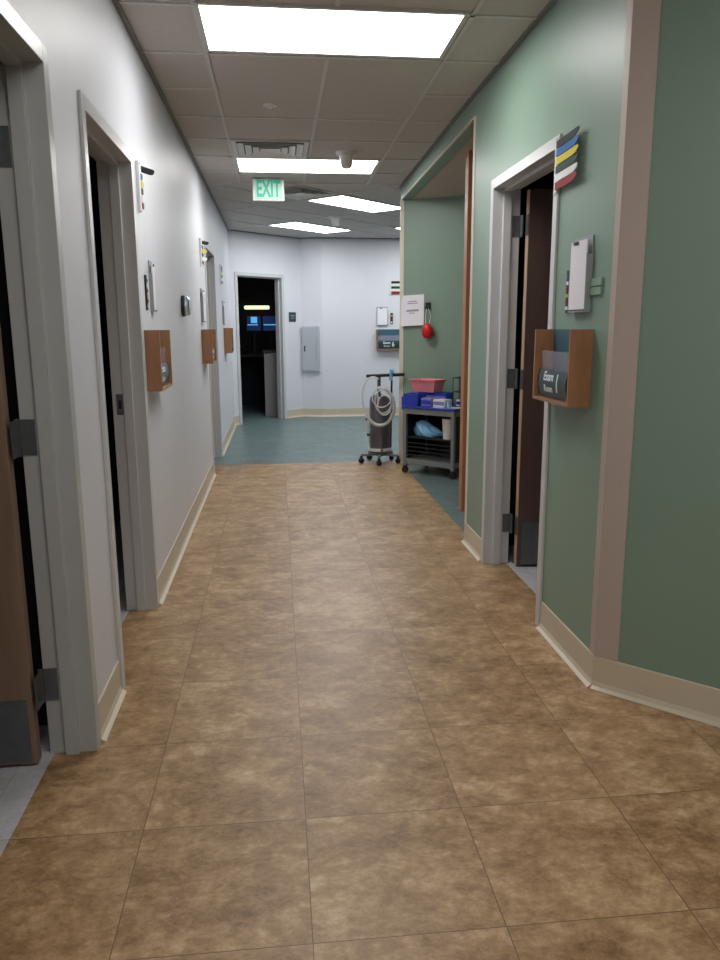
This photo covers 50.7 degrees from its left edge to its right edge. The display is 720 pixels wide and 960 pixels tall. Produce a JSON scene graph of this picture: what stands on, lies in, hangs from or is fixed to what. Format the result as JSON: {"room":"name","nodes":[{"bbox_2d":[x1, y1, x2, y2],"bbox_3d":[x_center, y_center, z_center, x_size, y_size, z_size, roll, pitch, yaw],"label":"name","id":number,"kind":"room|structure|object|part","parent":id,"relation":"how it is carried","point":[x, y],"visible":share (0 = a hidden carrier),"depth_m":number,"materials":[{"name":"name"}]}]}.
{"room":"hospital interior","nodes":[
{"label":"hospital interior","id":0,"kind":"room"},
{"bbox_2d":[7,0,234,699],"bbox_3d":[-1.131,-0.737,3.816,0.130,2.735,14.370,-1,11,-6],"label":"wall","id":1,"kind":"structure","parent":0,"point":[90,49],"depth_m":3.71,"materials":[{"name":"white paint"}]},
{"bbox_2d":[0,0,100,764],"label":"door","id":2,"kind":"structure","parent":1,"relation":"in","point":[29,198],"depth_m":2.32,"materials":[{"name":"grey metal"}]},
{"bbox_3d":[-1.493,0.815,2.389,0.875,0.215,0.002,-1,11,-6],"label":"kick plate","id":3,"kind":"part","parent":2,"relation":"part of","materials":[{"name":"metal"}]},
{"bbox_2d":[77,90,158,688],"bbox_3d":[-1.474,-0.320,3.165,0.992,2.175,0.940,-1,11,-6],"label":"door","id":4,"kind":"structure","parent":1,"relation":"in","point":[113,158],"depth_m":3.53,"materials":[{"name":"metal"}]},
{"bbox_3d":[-1.144,-0.359,3.622,0.032,0.100,0.004,-1,11,-6],"label":"strike plate","id":5,"kind":"part","parent":4,"relation":"part of","materials":[{"name":"metal"}]},
{"bbox_2d":[135,160,153,212],"bbox_3d":[-1.037,-1.404,3.664,0.031,0.231,0.138,3,12,17],"label":"flags","id":6,"kind":"object","parent":1,"relation":"attached to","point":[145,170],"visible":1,"depth_m":3.62,"materials":[{"name":"white plastic"}]},
{"bbox_3d":[-1.049,-1.393,3.612,0.021,0.231,0.024,-1,11,-6],"label":"mounting rail","id":7,"kind":"part","parent":6,"relation":"part of","materials":[{"name":"white plastic"}]},
{"bbox_2d":[144,275,148,309],"bbox_3d":[-1.060,-0.932,3.780,0.011,0.170,0.040,-1,11,-6],"label":"strip","id":8,"kind":"object","parent":1,"relation":"attached to","point":[145,276],"visible":1,"depth_m":3.77,"materials":[{"name":"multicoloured plastic"}]},
{"bbox_2d":[148,260,156,311],"bbox_3d":[-1.072,-1.002,3.939,0.024,0.255,0.100,-1,11,-6],"label":"holder","id":9,"kind":"object","parent":1,"relation":"attached to","point":[151,267],"visible":1,"depth_m":3.91,"materials":[{"name":"grey plastic"}]},
{"bbox_3d":[-1.081,-1.002,3.938,0.005,0.255,0.100,-1,11,-6],"label":"plate","id":10,"kind":"part","parent":9,"relation":"part of","materials":[{"name":"grey plastic"}]},
{"bbox_2d":[149,273,156,311],"bbox_3d":[-1.072,-0.971,3.945,0.014,0.192,0.100,-1,11,-6],"label":"tray","id":11,"kind":"object","parent":9,"relation":"on","point":[152,280],"depth_m":3.91,"materials":[{"name":"grey plastic"}]},
{"bbox_2d":[144,330,172,390],"bbox_3d":[-1.035,-0.621,3.916,0.073,0.297,0.380,-1,11,-6],"label":"sign box","id":12,"kind":"object","parent":1,"relation":"attached to","point":[157,342],"visible":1,"depth_m":3.75,"materials":[{"name":"brown wood"}]},
{"bbox_3d":[-1.016,-0.585,3.737,0.073,0.297,0.012,-1,11,-6],"label":"panel","id":13,"kind":"part","parent":12,"relation":"part of","materials":[{"name":"brown wood"}]},
{"bbox_3d":[-1.013,-0.551,3.928,0.013,0.107,0.286,-1,11,-6],"label":"sign plate","id":14,"kind":"part","parent":12,"relation":"part of","materials":[{"name":"plastic"}]},
{"bbox_3d":[-1.055,-0.657,4.096,0.073,0.297,0.012,-1,11,-6],"label":"panel","id":15,"kind":"part","parent":12,"relation":"part of","materials":[{"name":"brown wood"}]},
{"bbox_3d":[-1.034,-0.482,3.945,0.073,0.012,0.356,-1,11,-6],"label":"panel","id":16,"kind":"part","parent":12,"relation":"part of","materials":[{"name":"brown wood"}]},
{"bbox_2d":[98,416,236,741],"bbox_3d":[-1.047,0.538,4.075,0.026,0.132,14.360,-1,11,-6],"label":"baseboard","id":17,"kind":"structure","parent":1,"relation":"attached to","point":[110,701],"depth_m":4.23,"materials":[{"name":"plastic"}]},
{"bbox_2d":[181,295,190,316],"bbox_3d":[-1.195,-1.197,5.230,0.057,0.144,0.144,-1,11,-6],"label":"soap dispenser","id":18,"kind":"object","parent":1,"relation":"attached to","point":[185,300],"visible":1,"depth_m":5.18,"materials":[{"name":"black plastic"}]},
{"bbox_2d":[200,288,205,321],"bbox_3d":[-1.359,-1.512,6.590,0.029,0.285,0.170,-1,11,-6],"label":"holder","id":19,"kind":"object","parent":1,"relation":"attached to","point":[202,292],"visible":1,"depth_m":6.53,"materials":[{"name":"grey plastic"}]},
{"bbox_3d":[-1.371,-1.512,6.589,0.005,0.285,0.170,-1,11,-6],"label":"plate","id":20,"kind":"part","parent":19,"relation":"part of","materials":[{"name":"grey plastic"}]},
{"bbox_2d":[201,296,205,321],"bbox_3d":[-1.359,-1.478,6.597,0.019,0.216,0.170,-1,11,-6],"label":"tray","id":21,"kind":"object","parent":19,"relation":"on","point":[203,313],"depth_m":6.53,"materials":[{"name":"grey plastic"}]},
{"bbox_2d":[199,238,208,265],"bbox_3d":[-1.349,-1.968,6.582,0.054,0.231,0.125,1,11,6],"label":"flags","id":22,"kind":"object","parent":1,"relation":"attached to","point":[202,257],"visible":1,"depth_m":6.55,"materials":[{"name":"white plastic"}]},
{"bbox_3d":[-1.369,-1.958,6.536,0.021,0.231,0.024,-1,11,-6],"label":"mounting rail","id":23,"kind":"part","parent":22,"relation":"part of","materials":[{"name":"white plastic"}]},
{"bbox_2d":[201,329,216,363],"bbox_3d":[-1.333,-1.184,6.720,0.091,0.290,0.410,-1,11,-6],"label":"sign box","id":24,"kind":"object","parent":1,"relation":"attached to","point":[208,336],"visible":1,"depth_m":6.53,"materials":[{"name":"brown wood"}]},
{"bbox_3d":[-1.354,-1.223,6.914,0.091,0.290,0.012,-1,11,-6],"label":"panel","id":25,"kind":"part","parent":24,"relation":"part of","materials":[{"name":"brown wood"}]},
{"bbox_2d":[204,240,222,472],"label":"door","id":26,"kind":"structure","parent":1,"relation":"in","point":[210,283],"depth_m":8.06,"materials":[{"name":"metal"}]},
{"bbox_2d":[219,264,222,284],"bbox_3d":[-1.623,-2.398,8.886,0.021,0.231,0.132,-1,11,-5],"label":"flags","id":27,"kind":"object","parent":1,"relation":"attached to","point":[220,266],"visible":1,"depth_m":8.84,"materials":[{"name":"white plastic"}]},
{"bbox_2d":[222,300,225,324],"bbox_3d":[-1.640,-2.017,9.166,0.029,0.285,0.170,-1,11,-6],"label":"holder","id":28,"kind":"object","parent":1,"relation":"attached to","point":[223,307],"visible":1,"depth_m":9.10,"materials":[{"name":"grey plastic"}]},
{"bbox_2d":[223,328,233,352],"bbox_3d":[-1.631,-1.735,9.449,0.091,0.300,0.410,-1,11,-6],"label":"sign box","id":29,"kind":"object","parent":1,"relation":"attached to","point":[228,332],"visible":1,"depth_m":9.26,"materials":[{"name":"brown wood"}]},
{"bbox_3d":[-1.653,-1.774,9.643,0.091,0.300,0.012,-1,11,-6],"label":"panel","id":30,"kind":"part","parent":29,"relation":"part of","materials":[{"name":"grey plastic"}]},
{"bbox_2d":[228,230,302,422],"bbox_3d":[-1.425,-2.259,11.405,0.130,2.735,1.432,9,15,39],"label":"wall","id":31,"kind":"structure","parent":0,"point":[248,252],"depth_m":11.42,"materials":[{"name":"white paint"}]},
{"bbox_2d":[234,271,286,424],"bbox_3d":[-1.513,-1.963,11.356,0.154,2.175,0.965,9,15,39],"label":"door frame","id":32,"kind":"structure","parent":31,"relation":"in","point":[279,279],"depth_m":11.56,"materials":[{"name":"metal"}]},
{"bbox_2d":[289,312,295,321],"bbox_3d":[-1.041,-2.510,11.709,0.009,0.145,0.150,9,15,39],"label":"number plate","id":33,"kind":"object","parent":31,"relation":"attached to","point":[292,315],"visible":1,"depth_m":11.71,"materials":[{"name":"plastic"}]},
{"bbox_2d":[0,154,553,724],"bbox_3d":[-0.746,-1.344,6.829,6.800,2.735,14.400,-1,11,-6],"label":"wall","id":34,"kind":"structure","parent":0,"point":[547,181],"depth_m":4.75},
{"bbox_2d":[237,277,274,304],"bbox_3d":[-1.831,-3.397,13.357,1.900,0.600,0.398,-1,11,-6],"label":"upper cabinet","id":35,"kind":"object","parent":34,"relation":"attached to","point":[250,290],"visible":0.22,"depth_m":13.18,"materials":[{"name":"black"}]},
{"bbox_2d":[240,304,274,308],"bbox_3d":[-1.778,-3.037,13.321,0.620,0.090,0.100,-1,11,-6],"label":"lamp","id":36,"kind":"object","parent":35,"relation":"attached to","point":[246,306],"visible":0.96,"depth_m":13.28,"materials":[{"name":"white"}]},
{"bbox_2d":[235,407,398,424],"bbox_3d":[0.569,-1.095,12.175,5.239,0.132,0.806,-4,12,-16],"label":"baseboard","id":37,"kind":"structure","parent":34,"relation":"attached to","point":[302,412],"depth_m":12.11,"materials":[{"name":"plastic"}]},
{"bbox_2d":[119,0,536,237],"bbox_3d":[1.435,-2.234,4.277,5.155,0.007,15.307,-1,11,-6],"label":"grid","id":38,"kind":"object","parent":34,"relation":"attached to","point":[473,14],"depth_m":4.91,"materials":[{"name":"silver metal"}]},
{"bbox_2d":[112,0,557,238],"bbox_3d":[1.430,-2.236,4.304,5.150,0.012,15.360,-1,11,-6],"label":"trim","id":39,"kind":"structure","parent":34,"relation":"attached to","point":[551,3],"depth_m":4.33,"materials":[{"name":"silver metal"}]},
{"bbox_2d":[401,116,474,200],"bbox_3d":[0.545,-2.448,5.983,0.015,0.010,3.005,-1,11,-5],"label":"trim","id":40,"kind":"structure","parent":34,"relation":"attached to","point":[472,119],"depth_m":5.46,"materials":[{"name":"beige paint"}]},
{"bbox_2d":[458,150,472,510],"bbox_3d":[1.416,-1.063,5.701,1.308,2.608,0.090,-1,11,-6],"label":"trim","id":41,"kind":"structure","parent":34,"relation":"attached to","point":[469,154],"depth_m":5.59,"materials":[{"name":"brown wood"}]},
{"bbox_2d":[461,522,719,727],"bbox_3d":[1.555,0.775,2.829,0.962,0.132,4.707,-7,13,-32],"label":"baseboard","id":42,"kind":"structure","parent":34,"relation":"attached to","point":[698,702],"depth_m":2.89,"materials":[{"name":"plastic"}]},
{"bbox_2d":[121,0,549,237],"bbox_3d":[0.009,-2.427,5.105,8.000,0.060,17.500,-1,11,-6],"label":"ceiling","id":43,"kind":"structure","parent":0,"point":[353,89],"depth_m":4.58,"materials":[{"name":"tile"}]},
{"bbox_2d":[252,177,284,201],"bbox_3d":[-0.839,-2.660,6.963,0.290,0.205,0.046,-1,11,-6],"label":"exit sign","id":44,"kind":"object","parent":43,"relation":"hanging from","point":[265,189],"visible":1,"depth_m":6.94,"materials":[{"name":"white plastic"}]},
{"bbox_2d":[230,140,308,158],"bbox_3d":[-0.686,-2.526,5.820,0.570,0.023,0.570,-1,11,-6],"label":"ceiling vent","id":45,"kind":"object","parent":43,"relation":"in","point":[244,148],"visible":1,"depth_m":5.79,"materials":[{"name":"white plastic"}]},
{"bbox_3d":[-0.686,-2.518,5.821,0.154,0.003,0.154,-1,11,-6],"label":"plate","id":46,"kind":"part","parent":45,"relation":"part of","materials":[{"name":"white plastic"}]},
{"bbox_2d":[263,103,276,108],"bbox_3d":[-0.554,-2.299,4.679,0.090,0.017,0.090,-1,11,-6],"label":"cap","id":47,"kind":"object","parent":43,"relation":"attached to","point":[267,105],"visible":1,"depth_m":4.66,"materials":[{"name":"white plastic"}]},
{"bbox_2d":[234,157,380,173],"bbox_3d":[-0.447,-2.650,6.413,1.185,0.012,0.575,-1,11,-6],"label":"recessed light","id":48,"kind":"object","parent":43,"relation":"in","point":[254,165],"visible":0.96,"depth_m":6.42,"materials":[{"name":"white plastic"}]},
{"bbox_2d":[267,221,352,233],"bbox_3d":[-0.663,-3.444,10.373,0.520,0.012,1.165,9,14,38],"label":"recessed light","id":49,"kind":"object","parent":43,"relation":"in","point":[291,225],"visible":1,"depth_m":10.34,"materials":[{"name":"white plastic"}]},
{"bbox_2d":[284,187,335,199],"bbox_3d":[-0.607,-2.905,7.712,0.540,0.023,0.540,9,14,38],"label":"ceiling vent","id":50,"kind":"object","parent":43,"relation":"in","point":[298,193],"visible":0.83,"depth_m":7.71,"materials":[{"name":"white metal"}]},
{"bbox_3d":[-0.607,-2.898,7.713,0.146,0.003,0.146,9,14,38],"label":"plate","id":51,"kind":"part","parent":50,"relation":"part of","materials":[{"name":"white plastic"}]},
{"bbox_2d":[193,0,469,58],"bbox_3d":[-0.141,-2.071,3.517,1.185,0.012,0.575,-1,11,-6],"label":"recessed light","id":52,"kind":"object","parent":43,"relation":"in","point":[224,26],"visible":1,"depth_m":3.47,"materials":[{"name":"white plastic"}]},
{"bbox_2d":[329,215,342,225],"bbox_3d":[-0.300,-3.180,9.331,0.175,0.124,0.175,-1,11,-6],"label":"ceiling sensor","id":53,"kind":"object","parent":43,"relation":"attached to","point":[335,219],"visible":1,"depth_m":9.29,"materials":[{"name":"white plastic"}]},
{"bbox_3d":[-0.300,-3.226,9.322,0.175,0.028,0.175,-1,11,-6],"label":"mounting plate","id":54,"kind":"part","parent":53,"relation":"part of","materials":[{"name":"white plastic"}]},
{"bbox_2d":[335,149,356,168],"bbox_3d":[-0.106,-2.502,5.949,0.175,0.124,0.175,-1,11,-6],"label":"ceiling sensor","id":55,"kind":"object","parent":43,"relation":"attached to","point":[346,156],"visible":1,"depth_m":5.91,"materials":[{"name":"white plastic"}]},
{"bbox_3d":[-0.106,-2.549,5.940,0.175,0.028,0.175,-1,11,-6],"label":"mounting plate","id":56,"kind":"part","parent":55,"relation":"part of","materials":[{"name":"white plastic"}]},
{"bbox_2d":[305,195,399,212],"bbox_3d":[-0.017,-3.055,8.419,0.520,0.012,1.165,9,14,38],"label":"recessed light","id":57,"kind":"object","parent":43,"relation":"in","point":[344,201],"visible":0.83,"depth_m":8.36,"materials":[{"name":"white plastic"}]},
{"bbox_2d":[300,238,399,407],"bbox_3d":[1.140,-2.412,12.109,4.300,2.735,0.190,-1,11,-6],"label":"wall","id":58,"kind":"structure","parent":0,"point":[344,282],"depth_m":11.85,"materials":[{"name":"white paint"}]},
{"bbox_2d":[302,326,319,371],"bbox_3d":[-0.768,-2.052,11.898,0.275,0.700,0.063,2,12,11],"label":"electrical panel","id":59,"kind":"object","parent":58,"relation":"attached to","point":[310,335],"visible":1,"depth_m":11.88,"materials":[{"name":"metal"}]},
{"bbox_3d":[-0.792,-2.049,11.882,0.195,0.650,0.006,2,12,11],"label":"door","id":60,"kind":"part","parent":59,"relation":"part of","materials":[{"name":"grey metal"}]},
{"bbox_2d":[377,307,387,324],"bbox_3d":[0.349,-2.564,11.893,0.170,0.285,0.024,-2,11,-7],"label":"holder","id":61,"kind":"object","parent":58,"relation":"attached to","point":[382,312],"visible":1,"depth_m":11.89,"materials":[{"name":"grey plastic"}]},
{"bbox_2d":[376,329,399,349],"bbox_3d":[0.459,-2.208,11.949,0.410,0.315,0.091,-2,11,-7],"label":"sign box","id":62,"kind":"object","parent":58,"relation":"attached to","point":[386,339],"visible":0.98,"depth_m":11.96,"materials":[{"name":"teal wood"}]},
{"bbox_3d":[0.458,-2.128,11.934,0.316,0.115,0.013,-2,11,-7],"label":"sign plate","id":63,"kind":"part","parent":62,"relation":"part of","materials":[{"name":"plastic"}]},
{"bbox_2d":[390,313,392,323],"bbox_3d":[0.497,-2.533,11.926,0.040,0.170,0.011,-2,11,-7],"label":"strip","id":64,"kind":"object","parent":58,"relation":"attached to","point":[391,314],"visible":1,"depth_m":11.92,"materials":[{"name":"multicoloured plastic"}]},
{"bbox_2d":[390,280,399,294],"bbox_3d":[0.569,-2.999,11.840,0.212,0.228,0.021,-1,11,-5],"label":"flags","id":65,"kind":"object","parent":58,"relation":"attached to","point":[394,285],"visible":0.84,"depth_m":11.83,"materials":[{"name":"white plastic"}]},
{"bbox_2d":[0,405,719,959],"bbox_3d":[0.017,0.298,5.703,8.000,0.051,17.400,-1,11,-6],"label":"floor","id":66,"kind":"structure","parent":0,"point":[339,731],"depth_m":2.42,"materials":[{"name":"brown tile"}]},
{"bbox_2d":[240,353,263,356],"bbox_3d":[-2.108,-1.764,13.519,1.900,0.940,0.600,-1,11,-6],"label":"office desk","id":67,"kind":"object","parent":66,"relation":"on","point":[241,354],"visible":0.06,"depth_m":13.17,"materials":[{"name":"black"}]},
{"bbox_2d":[246,316,261,353],"bbox_3d":[-1.863,-2.556,13.388,0.260,0.660,0.180,-1,11,-6],"label":"computer monitor","id":68,"kind":"object","parent":67,"relation":"on","point":[253,323],"visible":0.99,"depth_m":13.32,"materials":[{"name":"black plastic"}]},
{"bbox_2d":[262,316,275,349],"bbox_3d":[-1.565,-2.563,13.419,0.300,0.660,0.180,-1,11,-6],"label":"computer monitor","id":69,"kind":"object","parent":67,"relation":"on","point":[268,322],"visible":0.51,"depth_m":13.35,"materials":[{"name":"black plastic"}]},
{"bbox_2d":[263,350,277,415],"bbox_3d":[-1.254,-1.604,12.460,0.640,1.035,0.590,-1,11,-6],"label":"cabinet","id":70,"kind":"object","parent":66,"relation":"on","point":[270,360],"depth_m":12.17,"materials":[{"name":"grey metal"}]},
{"bbox_2d":[263,350,275,352],"bbox_3d":[-1.257,-2.095,12.362,0.640,0.034,0.590,-1,11,-6],"label":"countertop","id":71,"kind":"structure","parent":70,"relation":"on","point":[264,351],"depth_m":12.06,"materials":[{"name":"black"}]},
{"bbox_2d":[358,369,404,465],"bbox_3d":[0.211,-0.663,7.882,0.464,0.974,0.436,-1,11,-6],"label":"stand","id":72,"kind":"object","parent":66,"relation":"on","point":[380,435],"visible":1,"depth_m":7.79,"materials":[{"name":"black plastic"}]},
{"bbox_2d":[369,393,390,452],"bbox_3d":[0.207,-0.600,7.903,0.232,0.606,0.232,-1,11,-6],"label":"canister","id":73,"kind":"object","parent":72,"relation":"on","point":[380,437],"depth_m":7.83,"materials":[{"name":"grey metal"}]},
{"bbox_3d":[0.257,-1.061,7.696,0.391,0.044,0.034,-2,11,-8],"label":"handle","id":74,"kind":"part","parent":72,"relation":"part of","materials":[{"name":"black plastic"}]},
{"bbox_2d":[402,404,459,478],"bbox_3d":[0.765,-0.390,7.327,0.606,0.654,0.424,9,14,38],"label":"utility cart","id":75,"kind":"object","parent":66,"relation":"on","point":[439,452],"visible":0.62,"depth_m":7.30,"materials":[{"name":"grey plastic"}]},
{"bbox_3d":[0.439,-0.420,7.347,0.035,0.560,0.035,9,14,38],"label":"leg","id":76,"kind":"part","parent":75,"relation":"part of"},
{"bbox_2d":[403,392,426,405],"bbox_3d":[0.527,-0.772,7.281,0.170,0.115,0.150,9,14,38],"label":"storage bin","id":77,"kind":"object","parent":75,"relation":"on","point":[410,399],"visible":0.88,"depth_m":7.22,"materials":[{"name":"blue plastic"}]},
{"bbox_3d":[0.550,-0.460,7.489,0.008,0.440,0.332,9,14,38],"label":"panel","id":78,"kind":"part","parent":75,"relation":"part of","materials":[{"name":"black metal"}]},
{"bbox_3d":[0.670,-0.478,7.629,0.035,0.560,0.035,9,14,38],"label":"leg","id":79,"kind":"part","parent":75,"relation":"part of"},
{"bbox_2d":[414,420,442,437],"bbox_3d":[0.643,-0.495,7.300,0.346,0.151,0.196,9,14,38],"label":"plastic bag","id":80,"kind":"object","parent":75,"relation":"on","point":[423,428],"visible":0.99,"depth_m":7.24,"materials":[{"name":"blue plastic"}]},
{"bbox_2d":[407,435,450,441],"bbox_3d":[0.765,-0.416,7.322,0.507,0.012,0.378,9,14,38],"label":"shelf","id":81,"kind":"object","parent":75,"relation":"attached to","point":[409,437],"depth_m":7.24,"materials":[{"name":"black"}]},
{"bbox_2d":[421,397,438,406],"bbox_3d":[0.661,-0.740,7.194,0.120,0.075,0.121,9,15,40],"label":"box","id":82,"kind":"object","parent":75,"relation":"on","point":[427,401],"visible":0.86,"depth_m":7.15,"materials":[{"name":"blue"}]},
{"bbox_2d":[406,453,458,468],"bbox_3d":[0.766,-0.186,7.368,0.567,0.050,0.392,9,14,38],"label":"shelf","id":83,"kind":"object","parent":75,"relation":"attached to","point":[410,459],"depth_m":7.29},
{"bbox_3d":[0.763,-0.663,7.272,0.575,0.053,0.400,9,14,38],"label":"rail","id":84,"kind":"part","parent":75,"relation":"part of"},
{"bbox_2d":[418,392,453,398],"bbox_3d":[0.735,-0.796,7.383,0.320,0.118,0.141,9,15,39],"label":"box","id":85,"kind":"object","parent":75,"relation":"on","point":[441,395],"visible":0.45,"depth_m":7.29,"materials":[{"name":"cardboard"}]},
{"bbox_2d":[408,378,447,392],"bbox_3d":[0.660,-0.922,7.403,0.314,0.120,0.224,9,14,38],"label":"basin","id":86,"kind":"object","parent":85,"relation":"on","point":[432,385],"visible":1,"depth_m":7.34,"materials":[{"name":"pink plastic"}]},
{"bbox_3d":[0.880,-0.455,7.460,0.507,0.440,0.008,9,14,38],"label":"panel","id":87,"kind":"part","parent":75,"relation":"part of","materials":[{"name":"black metal"}]},
{"bbox_2d":[433,399,451,407],"bbox_3d":[0.770,-0.720,7.107,0.130,0.068,0.121,9,15,40],"label":"box","id":88,"kind":"object","parent":75,"relation":"on","point":[436,402],"visible":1,"depth_m":7.07,"materials":[{"name":"white cardboard"}]},
{"bbox_2d":[442,418,450,439],"bbox_3d":[0.832,-0.480,7.122,0.134,0.190,0.134,-1,11,-6],"label":"bucket","id":89,"kind":"object","parent":75,"relation":"on","point":[446,422],"visible":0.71,"depth_m":7.08,"materials":[{"name":"white plastic"}]},
{"bbox_3d":[0.859,-0.356,7.014,0.035,0.560,0.035,9,14,38],"label":"leg","id":90,"kind":"part","parent":75,"relation":"part of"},
{"bbox_2d":[452,377,460,406],"bbox_3d":[0.999,-0.829,7.136,0.167,0.273,0.227,9,14,38],"label":"wire rack","id":91,"kind":"object","parent":75,"relation":"on","point":[453,377],"visible":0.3,"depth_m":7.11,"materials":[{"name":"black metal"}]},
{"bbox_2d":[456,399,460,405],"bbox_3d":[0.980,-0.727,7.144,0.100,0.060,0.121,9,15,40],"label":"box","id":92,"kind":"object","parent":91,"relation":"in","point":[458,401],"visible":0.33,"depth_m":7.12,"materials":[{"name":"white plastic"}]},
{"bbox_3d":[0.979,-0.394,7.150,0.008,0.440,0.332,9,14,38],"label":"panel","id":93,"kind":"part","parent":75,"relation":"part of","materials":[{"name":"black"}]},
{"bbox_2d":[403,195,464,403],"bbox_3d":[1.290,-1.454,7.332,2.000,2.735,0.112,5,13,25],"label":"wall","id":94,"kind":"structure","parent":0,"point":[433,227],"depth_m":7.45,"materials":[{"name":"green paint"}]},
{"bbox_2d":[401,294,423,325],"bbox_3d":[0.521,-1.691,7.578,0.257,0.310,0.031,5,13,25],"label":"paper notice","id":95,"kind":"object","parent":94,"relation":"attached to","point":[412,306],"visible":1,"depth_m":7.58,"materials":[{"name":"grey paper"}]},
{"bbox_2d":[421,302,432,337],"bbox_3d":[0.667,-1.572,7.490,0.122,0.350,0.105,5,13,25],"label":"holder","id":96,"kind":"object","parent":94,"relation":"hanging from","point":[427,329],"visible":1,"depth_m":7.48,"materials":[{"name":"red plastic"}]},
{"bbox_2d":[401,98,474,199],"bbox_3d":[0.591,-2.509,5.973,0.100,0.125,3.002,-1,11,-5],"label":"wall alcove header","id":97,"kind":"structure","parent":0,"point":[468,113],"depth_m":5.54,"materials":[{"name":"green paint"}]},
{"bbox_2d":[399,200,403,459],"bbox_3d":[0.413,-1.471,7.753,0.036,2.610,0.146,-1,11,-6],"label":"trim","id":98,"kind":"structure","parent":97,"relation":"attached to","point":[402,201],"depth_m":7.69,"materials":[{"name":"beige plastic"}]},
{"bbox_2d":[413,137,472,198],"bbox_3d":[1.342,-2.491,6.054,1.450,0.050,2.990,-1,11,-6],"label":"ceiling","id":99,"kind":"structure","parent":0,"point":[450,180],"depth_m":6.45,"materials":[{"name":"paint"}]},
{"bbox_2d":[467,0,627,649],"bbox_3d":[0.863,-0.733,3.748,0.130,2.735,2.090,-1,11,-6],"label":"wall","id":100,"kind":"structure","parent":0,"point":[566,74],"depth_m":3.15,"materials":[{"name":"green paint"}]},
{"bbox_2d":[464,116,475,522],"bbox_3d":[0.752,-0.872,4.761,0.134,2.610,0.044,-1,11,-6],"label":"trim","id":101,"kind":"structure","parent":100,"relation":"attached to","point":[474,132],"depth_m":4.71,"materials":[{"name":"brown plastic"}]},
{"bbox_2d":[481,134,562,625],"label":"door frame","id":102,"kind":"structure","parent":100,"relation":"in","point":[542,211],"depth_m":4.26,"materials":[{"name":"metal"}]},
{"bbox_3d":[1.351,0.362,4.491,0.820,0.250,0.002,-1,11,-6],"label":"kick plate","id":103,"kind":"part","parent":102,"relation":"part of","materials":[{"name":"metal"}]},
{"bbox_2d":[532,329,593,407],"bbox_3d":[0.824,-0.466,3.115,0.091,0.297,0.410,-1,11,-6],"label":"wall file holder","id":104,"kind":"object","parent":100,"relation":"attached to","point":[562,372],"visible":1,"depth_m":3.07,"materials":[{"name":"brown wood"}]},
{"bbox_3d":[0.802,-0.505,3.309,0.091,0.297,0.012,-1,11,-6],"label":"panel","id":105,"kind":"part","parent":104,"relation":"part of","materials":[{"name":"brown wood"}]},
{"bbox_3d":[0.824,-0.326,3.143,0.091,0.012,0.386,-1,11,-6],"label":"panel","id":106,"kind":"part","parent":104,"relation":"part of","materials":[{"name":"brown wood"}]},
{"bbox_3d":[0.793,-0.397,3.131,0.013,0.107,0.316,-1,11,-6],"label":"sign plate","id":107,"kind":"part","parent":104,"relation":"part of","materials":[{"name":"plastic"}]},
{"bbox_3d":[0.864,-0.473,3.118,0.009,0.285,0.386,-1,11,-6],"label":"panel","id":108,"kind":"part","parent":104,"relation":"part of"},
{"bbox_3d":[0.845,-0.427,2.921,0.091,0.297,0.012,-1,11,-6],"label":"panel","id":109,"kind":"part","parent":104,"relation":"part of","materials":[{"name":"brown wood"}]},
{"bbox_2d":[553,126,579,195],"bbox_3d":[0.839,-1.294,3.070,0.021,0.231,0.282,-1,11,-4],"label":"flags","id":110,"kind":"object","parent":100,"relation":"attached to","point":[559,142],"visible":1,"depth_m":3.06,"materials":[{"name":"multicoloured plastic"}]},
{"bbox_3d":[0.828,-1.319,3.196,0.021,0.231,0.024,-1,11,-6],"label":"mounting rail","id":111,"kind":"part","parent":110,"relation":"part of","materials":[{"name":"white plastic"}]},
{"bbox_2d":[565,270,568,312],"bbox_3d":[0.855,-0.773,3.123,0.011,0.170,0.040,-1,11,-6],"label":"strip","id":112,"kind":"object","parent":100,"relation":"attached to","point":[567,281],"visible":0.63,"depth_m":3.13,"materials":[{"name":"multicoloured plastic"}]},
{"bbox_2d":[567,234,593,312],"bbox_3d":[0.860,-0.802,2.975,0.030,0.285,0.170,-1,11,-6],"label":"holder","id":113,"kind":"object","parent":100,"relation":"attached to","point":[581,259],"visible":1,"depth_m":2.94,"materials":[{"name":"grey plastic"}]},
{"bbox_2d":[590,277,602,295],"bbox_3d":[0.886,-0.725,2.849,0.010,0.063,0.100,-1,11,-6],"label":"wall plate","id":114,"kind":"object","parent":100,"relation":"attached to","point":[598,281],"visible":1,"depth_m":2.84,"materials":[{"name":"green plastic"}]},
{"bbox_2d":[618,0,719,688],"bbox_3d":[2.110,-0.360,1.861,2.970,2.735,0.141,9,14,38],"label":"wall","id":115,"kind":"structure","parent":0,"point":[670,623],"depth_m":2.60,"materials":[{"name":"green paint"}]},
{"bbox_2d":[590,0,661,661],"bbox_3d":[0.932,-0.583,2.694,0.027,2.591,0.127,-9,14,-37],"label":"trim","id":116,"kind":"structure","parent":115,"relation":"attached to","point":[643,20],"depth_m":2.69,"materials":[{"name":"plastic"}]}
]}

